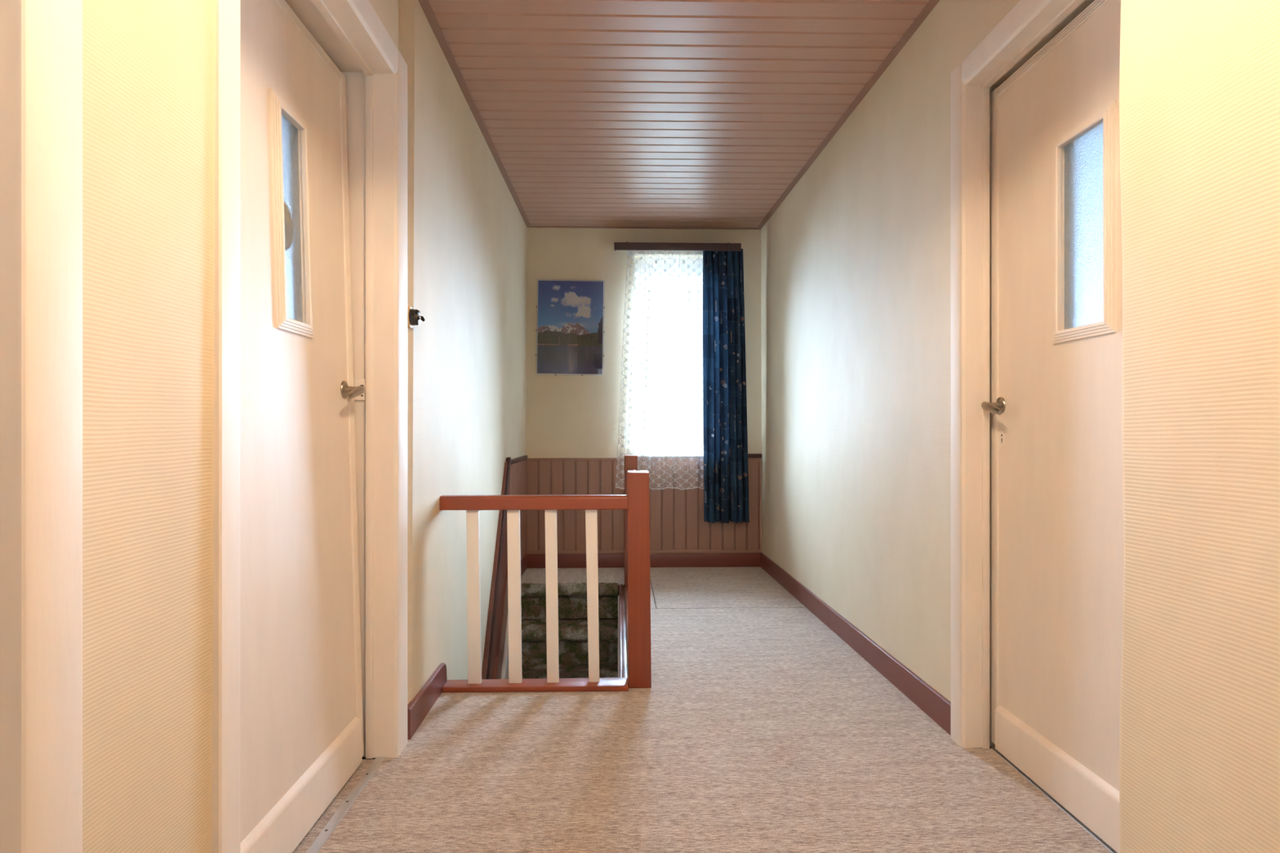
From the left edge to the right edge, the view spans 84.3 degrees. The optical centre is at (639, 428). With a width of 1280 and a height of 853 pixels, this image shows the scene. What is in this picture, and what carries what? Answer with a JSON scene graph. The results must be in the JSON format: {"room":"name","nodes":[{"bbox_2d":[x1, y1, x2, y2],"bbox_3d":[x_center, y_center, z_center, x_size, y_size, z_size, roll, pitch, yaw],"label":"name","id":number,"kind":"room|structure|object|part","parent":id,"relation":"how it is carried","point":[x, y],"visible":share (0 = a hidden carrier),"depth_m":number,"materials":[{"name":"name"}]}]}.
{"room":"upstairs hallway","nodes":[
{"label":"upstairs hallway","id":0,"kind":"room"},
{"bbox_2d":[82,0,527,852],"bbox_3d":[-0.802,1.153,1.782,0.183,5.195,7.110,0,0,-2],"label":"wall","id":1,"kind":"structure","parent":0,"point":[148,66],"depth_m":1.10,"materials":[{"name":"beige paint"}]},
{"bbox_2d":[0,0,82,852],"bbox_3d":[-0.765,-0.072,0.336,0.171,2.145,1.098,0,0,-2],"label":"door","id":2,"kind":"structure","parent":1,"relation":"in","point":[41,41],"depth_m":0.82,"materials":[{"name":"beige paint"}]},
{"bbox_2d":[211,0,407,852],"bbox_3d":[-0.831,-0.076,1.716,0.219,2.152,1.059,0,0,-2],"label":"door","id":3,"kind":"structure","parent":1,"relation":"in","point":[309,648],"depth_m":1.81,"materials":[{"name":"beige paint"}]},
{"bbox_3d":[-0.881,-0.520,1.767,0.018,0.520,0.145,0,0,-2],"label":"glass pane","id":4,"kind":"part","parent":3,"relation":"part of","materials":[{"name":"white"}]},
{"bbox_3d":[-0.852,-0.037,1.701,0.062,2.046,0.875,0,0,-2],"label":"edge moulding","id":5,"kind":"part","parent":3,"relation":"part of","materials":[{"name":"beige paint"}]},
{"bbox_3d":[-0.836,-0.103,2.036,0.059,0.043,0.102,0,0,-2],"label":"handle","id":6,"kind":"part","parent":3,"relation":"part of","materials":[{"name":"silver metal"}]},
{"bbox_2d":[407,306,424,328],"bbox_3d":[-0.731,-0.363,2.317,0.057,0.072,0.072,0,0,-2],"label":"light switch","id":7,"kind":"object","parent":1,"relation":"attached to","point":[414,317],"visible":0.98,"depth_m":2.30,"materials":[{"name":"black plastic"}]},
{"bbox_2d":[407,662,447,739],"bbox_3d":[-0.754,0.951,2.513,0.019,0.099,0.484,0,0,-2],"label":"baseboard","id":8,"kind":"structure","parent":1,"relation":"attached to","point":[422,703],"depth_m":2.45,"materials":[{"name":"red paint"}]},
{"bbox_2d":[417,0,531,227],"bbox_3d":[-0.740,-1.444,2.828,0.038,0.010,4.498,0,0,-1],"label":"trim","id":9,"kind":"structure","parent":1,"relation":"attached to","point":[427,9],"depth_m":3.04,"materials":[{"name":"laminate"}]},
{"bbox_2d":[481,455,527,679],"bbox_3d":[-0.789,1.387,4.003,0.042,2.426,2.147,0,0,-2],"label":"wainscot","id":10,"kind":"structure","parent":1,"relation":"attached to","point":[514,471],"depth_m":3.94,"materials":[{"name":"brown wood"}]},
{"bbox_3d":[-0.777,1.179,3.596,0.042,2.009,1.333,0,0,-2],"label":"cap rail","id":11,"kind":"part","parent":10,"relation":"part of","materials":[{"name":"brown wood"}]},
{"bbox_3d":[-0.810,0.209,4.631,0.038,0.031,0.857,0,0,-2],"label":"cap rail","id":12,"kind":"part","parent":10,"relation":"part of","materials":[{"name":"brown wood"}]},
{"bbox_2d":[520,554,527,576],"bbox_3d":[-0.810,0.950,4.787,0.019,0.100,0.578,0,0,-1],"label":"baseboard","id":13,"kind":"structure","parent":1,"relation":"attached to","point":[524,561],"depth_m":4.90,"materials":[{"name":"red paint"}]},
{"bbox_2d":[292,582,991,852],"bbox_3d":[-1.375,1.111,1.635,5.150,0.217,7.250,0,0,-2],"label":"floor","id":14,"kind":"structure","parent":0,"point":[306,842],"depth_m":1.87,"materials":[{"name":"brown carpet"}]},
{"bbox_2d":[520,567,656,608],"bbox_3d":[-0.368,1.004,4.498,0.878,0.008,1.182,0,0,-2],"label":"carpet","id":15,"kind":"object","parent":14,"relation":"on","point":[608,575],"visible":0.45,"depth_m":4.76,"materials":[{"name":"beige carpet"}]},
{"bbox_2d":[306,607,1111,852],"bbox_3d":[0.181,1.002,1.087,1.901,0.012,5.662,0,0,-2],"label":"carpet","id":16,"kind":"object","parent":14,"relation":"on","point":[755,730],"depth_m":2.06,"materials":[{"name":"beige carpet"}]},
{"bbox_3d":[-0.774,0.998,1.705,0.029,0.005,0.880,0,0,-2],"label":"threshold strip","id":17,"kind":"part","parent":16,"relation":"part of","materials":[{"name":"silver metal"}]},
{"bbox_2d":[439,454,651,692],"bbox_3d":[-0.387,0.584,3.593,0.808,0.832,1.838,0,0,-2],"label":"stair railing","id":18,"kind":"object","parent":16,"relation":"on","point":[635,501],"visible":1,"depth_m":2.72,"materials":[{"name":"red paint"}]},
{"bbox_3d":[-0.406,0.285,2.726,0.717,0.053,0.062,0,0,-2],"label":"handrail","id":19,"kind":"part","parent":18,"relation":"part of","materials":[{"name":"red paint"}]},
{"bbox_3d":[-0.397,0.988,2.719,0.705,0.022,0.092,0,0,-2],"label":"rail","id":20,"kind":"part","parent":18,"relation":"part of","materials":[{"name":"red paint"}]},
{"bbox_3d":[-0.031,0.989,3.621,0.076,0.020,1.642,0,0,-2],"label":"rail","id":21,"kind":"part","parent":18,"relation":"part of","materials":[{"name":"white paint"}]},
{"bbox_3d":[-0.057,0.586,4.481,0.082,0.828,0.082,0,0,-2],"label":"newel post","id":22,"kind":"part","parent":18,"relation":"part of","materials":[{"name":"red paint"}]},
{"bbox_3d":[-0.004,0.584,2.759,0.093,0.832,0.084,0,0,-2],"label":"newel post","id":23,"kind":"part","parent":18,"relation":"part of","materials":[{"name":"red paint"}]},
{"bbox_2d":[649,566,805,608],"bbox_3d":[0.493,1.004,4.525,0.835,0.008,1.180,0,0,-2],"label":"carpet","id":24,"kind":"object","parent":14,"relation":"on","point":[746,587],"visible":0.86,"depth_m":4.38,"materials":[{"name":"beige carpet"}]},
{"bbox_2d":[990,746,1117,852],"bbox_3d":[1.120,0.998,1.769,0.025,0.005,0.882,0,0,-2],"label":"threshold strip","id":25,"kind":"object","parent":14,"relation":"on","point":[1110,849],"visible":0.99,"depth_m":1.88,"materials":[{"name":"metal"}]},
{"bbox_2d":[524,227,761,620],"bbox_3d":[0.048,1.153,5.234,2.090,5.195,0.260,0,0,-2],"label":"wall","id":26,"kind":"structure","parent":0,"point":[567,416],"depth_m":5.09,"materials":[{"name":"beige paint"}]},
{"bbox_2d":[535,279,604,375],"bbox_3d":[-0.500,-0.721,5.072,0.495,0.691,0.020,0,0,-1],"label":"framed picture","id":27,"kind":"object","parent":26,"relation":"attached to","point":[570,330],"visible":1,"depth_m":5.07,"materials":[{"name":"paper"}]},
{"bbox_2d":[527,552,759,568],"bbox_3d":[0.029,0.951,5.087,1.674,0.098,0.031,0,0,-2],"label":"baseboard","id":28,"kind":"structure","parent":26,"relation":"attached to","point":[604,560],"depth_m":5.08,"materials":[{"name":"red paint"}]},
{"bbox_2d":[525,453,761,554],"bbox_3d":[0.030,0.543,5.087,1.694,0.717,0.032,0,0,-2],"label":"wainscot","id":29,"kind":"structure","parent":26,"relation":"attached to","point":[677,525],"depth_m":5.09,"materials":[{"name":"brown laminate"}]},
{"bbox_3d":[0.029,0.225,5.091,1.692,0.019,0.022,0,0,-2],"label":"trim","id":30,"kind":"part","parent":29,"relation":"part of","materials":[{"name":"brown laminate"}]},
{"bbox_3d":[0.029,0.890,5.092,1.692,0.024,0.021,0,0,-2],"label":"trim","id":31,"kind":"part","parent":29,"relation":"part of","materials":[{"name":"brown laminate"}]},
{"bbox_3d":[0.777,0.200,5.109,0.200,0.030,0.031,0,0,-2],"label":"cap rail","id":32,"kind":"part","parent":29,"relation":"part of","materials":[{"name":"brown wood"}]},
{"bbox_2d":[528,226,759,229],"bbox_3d":[0.032,-1.443,5.090,1.680,0.008,0.025,0,0,-2],"label":"trim","id":33,"kind":"structure","parent":26,"relation":"attached to","point":[580,227],"depth_m":5.09,"materials":[{"name":"laminate"}]},
{"bbox_2d":[630,257,703,456],"bbox_3d":[0.269,-0.525,5.208,0.680,1.459,0.285,0,0,-2],"label":"window","id":34,"kind":"structure","parent":26,"relation":"in","point":[651,261],"depth_m":5.23,"materials":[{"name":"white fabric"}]},
{"bbox_3d":[0.271,0.191,5.155,0.680,0.026,0.180,0,0,-2],"label":"sill","id":35,"kind":"part","parent":34,"relation":"part of","materials":[{"name":"white paint"}]},
{"bbox_2d":[613,241,741,251],"bbox_3d":[0.262,-1.272,5.022,0.888,0.063,0.174,0,0,-2],"label":"curtain rod","id":36,"kind":"object","parent":26,"relation":"attached to","point":[627,246],"visible":0.99,"depth_m":4.93,"materials":[{"name":"brown wood"}]},
{"bbox_2d":[615,250,703,489],"bbox_3d":[0.168,-0.413,5.029,0.684,1.708,0.035,0,0,-2],"label":"lace curtain","id":37,"kind":"object","parent":36,"relation":"hanging from","point":[678,254],"visible":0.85,"depth_m":5.03,"materials":[{"name":"white fabric"}]},
{"bbox_2d":[702,248,749,523],"bbox_3d":[0.609,-0.298,4.993,0.337,1.937,0.096,0,0,-2],"label":"curtain","id":38,"kind":"object","parent":36,"relation":"hanging from","point":[726,468],"visible":0.99,"depth_m":4.98,"materials":[{"name":"fabric"}]},
{"bbox_2d":[427,0,929,227],"bbox_3d":[0.161,-1.475,1.644,2.020,0.060,7.347,0,0,-2],"label":"ceiling","id":39,"kind":"structure","parent":0,"point":[699,113],"depth_m":3.05,"materials":[{"name":"brown wood"}]},
{"bbox_2d":[760,0,1019,746],"bbox_3d":[1.042,-0.212,3.238,0.223,2.465,4.310,0,0,-2],"label":"wall","id":40,"kind":"structure","parent":0,"point":[855,259],"depth_m":2.95,"materials":[{"name":"beige paint"}]},
{"bbox_2d":[756,0,939,229],"bbox_3d":[0.954,-1.444,3.129,0.047,0.010,3.999,0,0,-3],"label":"trim","id":41,"kind":"structure","parent":40,"relation":"attached to","point":[930,6],"depth_m":3.06,"materials":[{"name":"laminate"}]},
{"bbox_2d":[760,552,951,735],"bbox_3d":[0.946,0.950,3.704,0.016,0.100,2.825,0,0,-3],"label":"baseboard","id":42,"kind":"structure","parent":40,"relation":"attached to","point":[933,704],"depth_m":2.98,"materials":[{"name":"red paint"}]},
{"bbox_2d":[951,0,1124,852],"bbox_3d":[1.100,-0.073,1.769,0.163,2.146,1.041,0,0,-2],"label":"door","id":43,"kind":"structure","parent":40,"relation":"in","point":[1037,531],"depth_m":1.97,"materials":[{"name":"beige paint"}]},
{"bbox_3d":[1.083,-0.060,2.140,0.058,0.043,0.102,0,0,-2],"label":"handle","id":44,"kind":"part","parent":43,"relation":"part of","materials":[{"name":"silver metal"}]},
{"bbox_3d":[1.112,0.032,2.172,0.002,0.060,0.022,0,0,-2],"label":"keyhole plate","id":45,"kind":"part","parent":43,"relation":"part of","materials":[{"name":"beige paint"}]},
{"bbox_3d":[1.122,-0.035,1.779,0.006,2.042,0.898,0,0,-2],"label":"edge moulding","id":46,"kind":"part","parent":43,"relation":"part of","materials":[{"name":"beige paint"}]},
{"bbox_3d":[1.136,-0.503,1.794,0.004,0.504,0.192,0,0,-2],"label":"glass pane","id":47,"kind":"part","parent":43,"relation":"part of","materials":[{"name":"white"}]},
{"bbox_2d":[1119,0,1279,852],"bbox_3d":[1.026,-0.212,-0.297,0.466,2.465,2.844,0,0,-2],"label":"wall","id":48,"kind":"structure","parent":0,"point":[1199,80],"depth_m":0.96,"materials":[{"name":"beige paint"}]},
{"bbox_3d":[0.107,3.755,3.285,2.090,0.190,4.160,0,0,-2],"label":"floor","id":49,"kind":"structure","parent":0,"visible":0},
{"bbox_2d":[493,561,627,679],"bbox_3d":[-0.428,2.454,3.437,0.721,3.344,2.196,0,0,-2],"label":"staircase","id":50,"kind":"structure","parent":49,"relation":"on","point":[573,651],"depth_m":4.38,"materials":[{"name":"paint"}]}
]}

